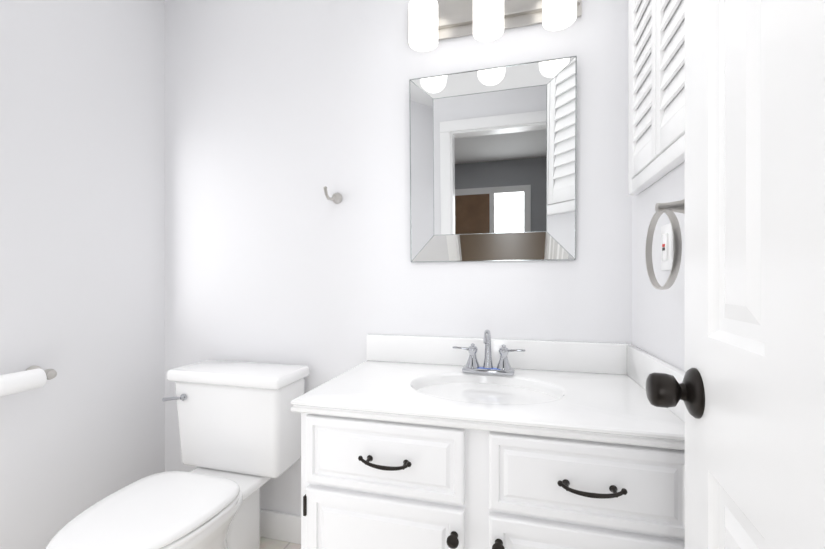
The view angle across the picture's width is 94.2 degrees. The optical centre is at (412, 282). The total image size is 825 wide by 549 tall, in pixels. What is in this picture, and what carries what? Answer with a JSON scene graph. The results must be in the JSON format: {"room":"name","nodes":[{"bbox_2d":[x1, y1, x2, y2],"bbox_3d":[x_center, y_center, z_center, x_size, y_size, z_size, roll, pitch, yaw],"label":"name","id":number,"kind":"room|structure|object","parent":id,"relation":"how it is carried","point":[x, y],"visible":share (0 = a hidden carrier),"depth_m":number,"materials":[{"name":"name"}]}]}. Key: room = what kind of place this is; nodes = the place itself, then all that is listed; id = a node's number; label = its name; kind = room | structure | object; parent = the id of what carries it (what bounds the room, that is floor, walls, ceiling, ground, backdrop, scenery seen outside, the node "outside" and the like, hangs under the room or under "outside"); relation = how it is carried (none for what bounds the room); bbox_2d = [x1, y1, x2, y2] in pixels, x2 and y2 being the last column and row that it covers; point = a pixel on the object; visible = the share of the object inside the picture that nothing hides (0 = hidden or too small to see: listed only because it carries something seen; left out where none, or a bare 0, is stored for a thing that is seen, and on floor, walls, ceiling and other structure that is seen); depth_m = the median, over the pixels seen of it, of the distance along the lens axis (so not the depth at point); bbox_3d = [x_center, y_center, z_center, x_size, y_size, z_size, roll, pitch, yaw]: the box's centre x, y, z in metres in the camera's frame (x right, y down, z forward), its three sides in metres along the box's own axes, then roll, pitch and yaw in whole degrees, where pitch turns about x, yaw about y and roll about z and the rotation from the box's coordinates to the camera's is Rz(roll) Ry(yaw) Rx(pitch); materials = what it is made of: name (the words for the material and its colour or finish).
{"room":"bathroom","nodes":[
{"label":"bathroom","id":0,"kind":"room"},
{"bbox_2d":[0,0,164,548],"bbox_3d":[-1.367,-0.120,1.104,0.100,2.440,1.390,0,0,15],"label":"wall","id":1,"kind":"structure","parent":0,"point":[82,198],"depth_m":1.42,"materials":[{"name":"white paint"}]},
{"bbox_2d":[0,366,56,395],"bbox_3d":[-1.237,0.306,1.185,0.105,0.062,0.213,0,0,15],"label":"toilet paper holder","id":2,"kind":"object","parent":1,"relation":"attached to","point":[32,377],"visible":1,"depth_m":1.18,"materials":[{"name":"white paper"}]},
{"bbox_2d":[259,537,300,548],"bbox_3d":[-0.373,1.135,0.891,2.130,0.130,1.490,0,0,15],"label":"floor","id":3,"kind":"structure","parent":0,"point":[267,543],"depth_m":1.57,"materials":[{"name":"tile"}]},
{"bbox_2d":[46,360,309,548],"bbox_3d":[-0.746,0.702,1.260,0.498,0.737,0.732,0,0,15],"label":"toilet","id":4,"kind":"object","parent":3,"relation":"on","point":[239,423],"visible":1,"depth_m":1.38,"materials":[{"name":"white ceramic"}]},
{"bbox_2d":[291,330,684,548],"bbox_3d":[0.201,0.610,1.111,0.928,0.919,0.566,0,0,15],"label":"bathroom vanity","id":5,"kind":"object","parent":3,"relation":"on","point":[432,442],"visible":0.98,"depth_m":0.91,"materials":[{"name":"white paint"}]},
{"bbox_2d":[165,0,631,515],"bbox_3d":[-0.195,-0.120,1.563,2.130,2.440,0.100,0,0,15],"label":"wall","id":6,"kind":"structure","parent":0,"point":[280,115],"depth_m":1.55,"materials":[{"name":"white paint"}]},
{"bbox_2d":[260,509,300,543],"bbox_3d":[-0.640,1.015,1.619,0.980,0.110,0.020,0,0,15],"label":"baseboard","id":7,"kind":"structure","parent":6,"relation":"attached to","point":[280,526],"depth_m":1.57,"materials":[{"name":"white paint"}]},
{"bbox_2d":[323,186,341,203],"bbox_3d":[-0.312,-0.345,1.500,0.046,0.055,0.078,0,0,15],"label":"robe hook","id":8,"kind":"object","parent":6,"relation":"attached to","point":[336,198],"visible":0.98,"depth_m":1.51,"materials":[{"name":"silver metal"}]},
{"bbox_2d":[409,56,576,261],"bbox_3d":[0.268,-0.420,1.355,0.582,0.684,0.052,0,0,15],"label":"mirror","id":9,"kind":"object","parent":6,"relation":"attached to","point":[493,164],"visible":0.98,"depth_m":1.33,"materials":[{"name":"clear glass"}]},
{"bbox_2d":[408,0,581,51],"bbox_3d":[0.261,-0.949,1.312,0.610,0.203,0.145,0,0,15],"label":"sconce","id":10,"kind":"object","parent":6,"relation":"attached to","point":[431,23],"visible":1,"depth_m":1.32,"materials":[{"name":"white glass"}]},
{"bbox_2d":[632,161,684,371],"bbox_3d":[0.595,-0.120,0.582,0.100,2.440,1.390,0,0,15],"label":"wall","id":11,"kind":"structure","parent":0,"point":[658,323],"depth_m":1.03,"materials":[{"name":"white paint"}]},
{"bbox_2d":[628,0,684,194],"bbox_3d":[0.595,-0.713,0.850,0.033,0.875,0.728,0,0,15],"label":"wall cabinet","id":12,"kind":"object","parent":11,"relation":"attached to","point":[656,90],"visible":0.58,"depth_m":0.96,"materials":[{"name":"white paint"}]},
{"bbox_2d":[645,199,684,289],"bbox_3d":[0.566,-0.087,0.824,0.075,0.203,0.174,0,0,15],"label":"towel ring","id":13,"kind":"object","parent":11,"relation":"attached to","point":[668,209],"visible":0.83,"depth_m":0.81,"materials":[{"name":"silver metal"}]},
{"bbox_2d":[661,223,672,269],"bbox_3d":[0.637,-0.090,0.964,0.011,0.115,0.070,0,0,15],"label":"outlet","id":14,"kind":"object","parent":11,"relation":"attached to","point":[666,246],"visible":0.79,"depth_m":0.95,"materials":[{"name":"white plastic"}]},
{"bbox_2d":[646,0,824,548],"bbox_3d":[0.366,0.066,0.346,0.166,1.992,0.627,0,0,20],"label":"door","id":15,"kind":"structure","parent":11,"relation":"in","point":[749,390],"depth_m":0.43,"materials":[{"name":"white paint"}]}
]}

